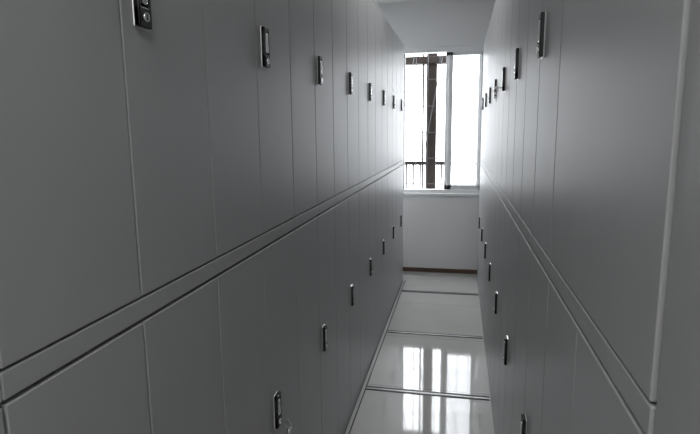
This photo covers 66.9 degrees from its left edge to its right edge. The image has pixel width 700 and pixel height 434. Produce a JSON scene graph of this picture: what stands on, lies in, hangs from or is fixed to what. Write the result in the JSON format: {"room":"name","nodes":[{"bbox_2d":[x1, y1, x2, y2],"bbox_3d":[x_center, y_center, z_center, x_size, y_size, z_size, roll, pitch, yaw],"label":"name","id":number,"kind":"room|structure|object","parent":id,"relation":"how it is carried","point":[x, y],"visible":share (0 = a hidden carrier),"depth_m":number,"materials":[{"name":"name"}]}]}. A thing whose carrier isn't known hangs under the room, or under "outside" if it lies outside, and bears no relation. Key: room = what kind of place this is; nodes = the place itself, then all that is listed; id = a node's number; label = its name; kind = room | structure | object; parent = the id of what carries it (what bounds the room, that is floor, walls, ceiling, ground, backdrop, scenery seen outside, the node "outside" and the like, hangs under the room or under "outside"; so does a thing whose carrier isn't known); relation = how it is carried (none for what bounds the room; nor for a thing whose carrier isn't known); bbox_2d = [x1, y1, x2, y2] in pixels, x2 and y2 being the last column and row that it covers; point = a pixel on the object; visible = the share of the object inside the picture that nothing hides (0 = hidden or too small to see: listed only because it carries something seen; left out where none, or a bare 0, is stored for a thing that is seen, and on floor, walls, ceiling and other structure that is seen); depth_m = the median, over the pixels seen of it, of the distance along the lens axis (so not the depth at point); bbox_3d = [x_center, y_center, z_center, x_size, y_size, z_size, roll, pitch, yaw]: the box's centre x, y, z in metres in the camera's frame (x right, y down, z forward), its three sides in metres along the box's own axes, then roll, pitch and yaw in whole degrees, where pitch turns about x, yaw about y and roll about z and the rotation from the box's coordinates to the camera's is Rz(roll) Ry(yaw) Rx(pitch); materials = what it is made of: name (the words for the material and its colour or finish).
{"room":"locker room","nodes":[
{"label":"locker room","id":0,"kind":"room"},
{"bbox_2d":[375,0,430,3],"bbox_3d":[0.223,-1.638,1.661,2.400,0.100,7.820,1,9,12],"label":"ceiling","id":1,"kind":"structure","parent":0,"point":[376,1],"depth_m":5.38,"materials":[{"name":"paint"}]},
{"bbox_2d":[343,271,494,433],"bbox_3d":[0.253,1.254,2.128,2.400,0.100,7.820,1,9,12],"label":"floor","id":2,"kind":"structure","parent":0,"point":[458,365],"depth_m":3.47,"materials":[{"name":"tile"}]},
{"bbox_2d":[0,387,4,433],"bbox_3d":[-0.703,0.300,0.418,0.466,2.348,0.599,1,9,12],"label":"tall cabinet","id":3,"kind":"object","parent":2,"relation":"on","point":[2,431],"visible":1,"depth_m":0.66,"materials":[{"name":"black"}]},
{"bbox_2d":[0,0,224,433],"bbox_3d":[-0.583,0.205,0.998,0.466,2.348,0.599,1,9,12],"label":"tall cabinet","id":4,"kind":"object","parent":2,"relation":"on","point":[109,314],"visible":1,"depth_m":0.84,"materials":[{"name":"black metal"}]},
{"bbox_2d":[202,0,299,433],"bbox_3d":[-0.445,0.111,1.574,0.501,2.348,0.599,1,9,12],"label":"tall cabinet","id":5,"kind":"object","parent":2,"relation":"on","point":[247,50],"visible":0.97,"depth_m":1.45,"materials":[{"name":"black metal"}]},
{"bbox_2d":[288,0,337,433],"bbox_3d":[-0.342,0.015,2.158,0.466,2.348,0.599,1,9,12],"label":"tall cabinet","id":6,"kind":"object","parent":2,"relation":"on","point":[310,21],"visible":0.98,"depth_m":2.06,"materials":[{"name":"black metal"}]},
{"bbox_2d":[332,0,359,433],"bbox_3d":[-0.221,-0.080,2.738,0.466,2.348,0.599,1,9,12],"label":"tall cabinet","id":7,"kind":"object","parent":2,"relation":"on","point":[344,12],"visible":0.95,"depth_m":2.65,"materials":[{"name":"black metal"}]},
{"bbox_2d":[357,0,375,388],"bbox_3d":[-0.100,-0.174,3.318,0.466,2.348,0.599,1,9,12],"label":"tall cabinet","id":8,"kind":"object","parent":2,"relation":"on","point":[366,8],"visible":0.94,"depth_m":3.23,"materials":[{"name":"black"}]},
{"bbox_2d":[344,280,405,433],"bbox_3d":[-0.072,1.154,2.438,0.028,0.006,6.320,1,9,12],"label":"strip","id":9,"kind":"object","parent":2,"relation":"on","point":[366,381],"visible":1,"depth_m":3.44,"materials":[{"name":"grey metal"}]},
{"bbox_2d":[374,2,387,347],"bbox_3d":[0.020,-0.269,3.898,0.466,2.348,0.599,1,9,12],"label":"tall cabinet","id":10,"kind":"object","parent":2,"relation":"on","point":[381,25],"visible":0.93,"depth_m":3.80,"materials":[{"name":"black"}]},
{"bbox_2d":[387,22,396,318],"bbox_3d":[0.141,-0.364,4.478,0.466,2.348,0.599,1,9,12],"label":"tall cabinet","id":11,"kind":"object","parent":2,"relation":"on","point":[392,36],"visible":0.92,"depth_m":4.39,"materials":[{"name":"black"}]},
{"bbox_2d":[396,35,403,295],"bbox_3d":[0.262,-0.459,5.058,0.466,2.348,0.599,1,9,12],"label":"tall cabinet","id":12,"kind":"object","parent":2,"relation":"on","point":[400,46],"visible":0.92,"depth_m":4.98,"materials":[{"name":"black"}]},
{"bbox_2d":[366,386,489,400],"bbox_3d":[0.452,1.038,3.127,0.718,0.004,0.044,1,9,12],"label":"floor track","id":13,"kind":"object","parent":2,"relation":"on","point":[444,394],"visible":1,"depth_m":3.12,"materials":[{"name":"grey metal"}]},
{"bbox_2d":[387,330,482,338],"bbox_3d":[0.639,0.891,4.027,0.718,0.004,0.044,1,9,12],"label":"floor track","id":14,"kind":"object","parent":2,"relation":"on","point":[388,331],"visible":1,"depth_m":4.02,"materials":[{"name":"grey metal"}]},
{"bbox_2d":[402,290,477,294],"bbox_3d":[0.854,0.722,5.061,0.718,0.004,0.044,1,9,12],"label":"floor track","id":15,"kind":"object","parent":2,"relation":"on","point":[402,290],"visible":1,"depth_m":5.06,"materials":[{"name":"grey metal"}]},
{"bbox_2d":[477,34,486,291],"bbox_3d":[1.445,-0.450,4.925,0.466,2.348,0.599,1,9,12],"label":"tall cabinet","id":16,"kind":"object","parent":2,"relation":"on","point":[485,41],"visible":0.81,"depth_m":4.92,"materials":[{"name":"black"}]},
{"bbox_2d":[479,19,490,317],"bbox_3d":[1.324,-0.355,4.345,0.466,2.348,0.599,1,9,12],"label":"tall cabinet","id":17,"kind":"object","parent":2,"relation":"on","point":[489,27],"visible":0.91,"depth_m":4.35,"materials":[{"name":"black"}]},
{"bbox_2d":[482,1,495,344],"bbox_3d":[1.204,-0.260,3.765,0.466,2.348,0.599,1,9,12],"label":"tall cabinet","id":18,"kind":"object","parent":2,"relation":"on","point":[493,17],"visible":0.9,"depth_m":3.76,"materials":[{"name":"black"}]},
{"bbox_2d":[485,0,502,388],"bbox_3d":[1.083,-0.165,3.185,0.466,2.348,0.599,1,9,12],"label":"tall cabinet","id":19,"kind":"object","parent":2,"relation":"on","point":[499,3],"visible":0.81,"depth_m":3.19,"materials":[{"name":"black"}]},
{"bbox_2d":[490,0,512,433],"bbox_3d":[0.945,-0.070,2.609,0.501,2.348,0.599,1,9,12],"label":"tall cabinet","id":20,"kind":"object","parent":2,"relation":"on","point":[504,87],"visible":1,"depth_m":2.60,"materials":[{"name":"black metal"}]},
{"bbox_2d":[497,0,529,433],"bbox_3d":[0.842,0.025,2.025,0.466,2.348,0.599,1,9,12],"label":"tall cabinet","id":21,"kind":"object","parent":2,"relation":"on","point":[520,11],"visible":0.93,"depth_m":2.01,"materials":[{"name":"black metal"}]},
{"bbox_2d":[512,0,562,433],"bbox_3d":[0.721,0.120,1.445,0.466,2.348,0.599,1,9,12],"label":"tall cabinet","id":22,"kind":"object","parent":2,"relation":"on","point":[545,16],"visible":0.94,"depth_m":1.40,"materials":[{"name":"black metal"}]},
{"bbox_2d":[541,0,691,433],"bbox_3d":[0.596,0.218,0.841,0.466,2.348,0.649,1,9,12],"label":"tall cabinet","id":23,"kind":"object","parent":2,"relation":"on","point":[623,63],"visible":0.9,"depth_m":0.71,"materials":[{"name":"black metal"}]},
{"bbox_2d":[654,0,699,433],"bbox_3d":[0.462,0.332,0.149,0.446,2.348,0.770,1,9,12],"label":"cabinet end panel","id":24,"kind":"object","parent":2,"relation":"on","point":[678,396],"visible":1,"depth_m":0.49,"materials":[{"name":"grey wood"}]},
{"bbox_2d":[406,53,445,188],"bbox_3d":[0.414,-0.779,6.241,1.480,2.600,0.160,1,9,12],"label":"column","id":25,"kind":"structure","parent":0,"point":[434,60],"depth_m":6.03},
{"bbox_2d":[377,0,495,269],"bbox_3d":[1.012,-0.801,5.617,2.400,2.830,0.120,1,9,12],"label":"wall","id":26,"kind":"structure","parent":0,"point":[439,231],"depth_m":5.64,"materials":[{"name":"white paint"}]},
{"bbox_2d":[403,267,476,273],"bbox_3d":[1.013,0.584,5.774,1.500,0.045,0.011,1,9,12],"label":"baseboard","id":27,"kind":"structure","parent":26,"relation":"attached to","point":[415,269],"depth_m":5.78,"materials":[{"name":"brown wood"}]},
{"bbox_2d":[403,193,478,196],"bbox_3d":[0.800,-0.243,5.689,1.340,0.029,0.038,1,9,12],"label":"window sill","id":28,"kind":"structure","parent":26,"relation":"attached to","point":[404,194],"depth_m":5.64,"materials":[{"name":"white stone"}]},
{"bbox_2d":[402,45,483,192],"bbox_3d":[0.804,-1.013,5.625,1.280,1.510,0.080,1,9,12],"label":"window","id":29,"kind":"structure","parent":26,"relation":"in","point":[450,51],"depth_m":5.54,"materials":[{"name":"white"}]},
{"bbox_2d":[405,161,475,188],"bbox_3d":[1.075,-0.104,6.535,3.512,1.160,0.040,1,9,12],"label":"balcony railing","id":30,"kind":"object","parent":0,"point":[412,163],"depth_m":6.45,"materials":[{"name":"metal"}]},
{"label":"outside","id":31,"kind":"structure","parent":0,"visible":0},
{"bbox_3d":[1.335,0.522,6.599,6.000,0.099,1.470,1,9,12],"label":"balcony slab","id":32,"kind":"object","parent":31,"visible":0},
{"bbox_2d":[405,53,477,188],"bbox_3d":[0.842,-0.712,5.795,1.508,2.600,0.018,1,9,12],"label":"security grille","id":33,"kind":"object","parent":32,"relation":"on","point":[463,78],"visible":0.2,"depth_m":5.71,"materials":[{"name":"grey metal"}]}
]}

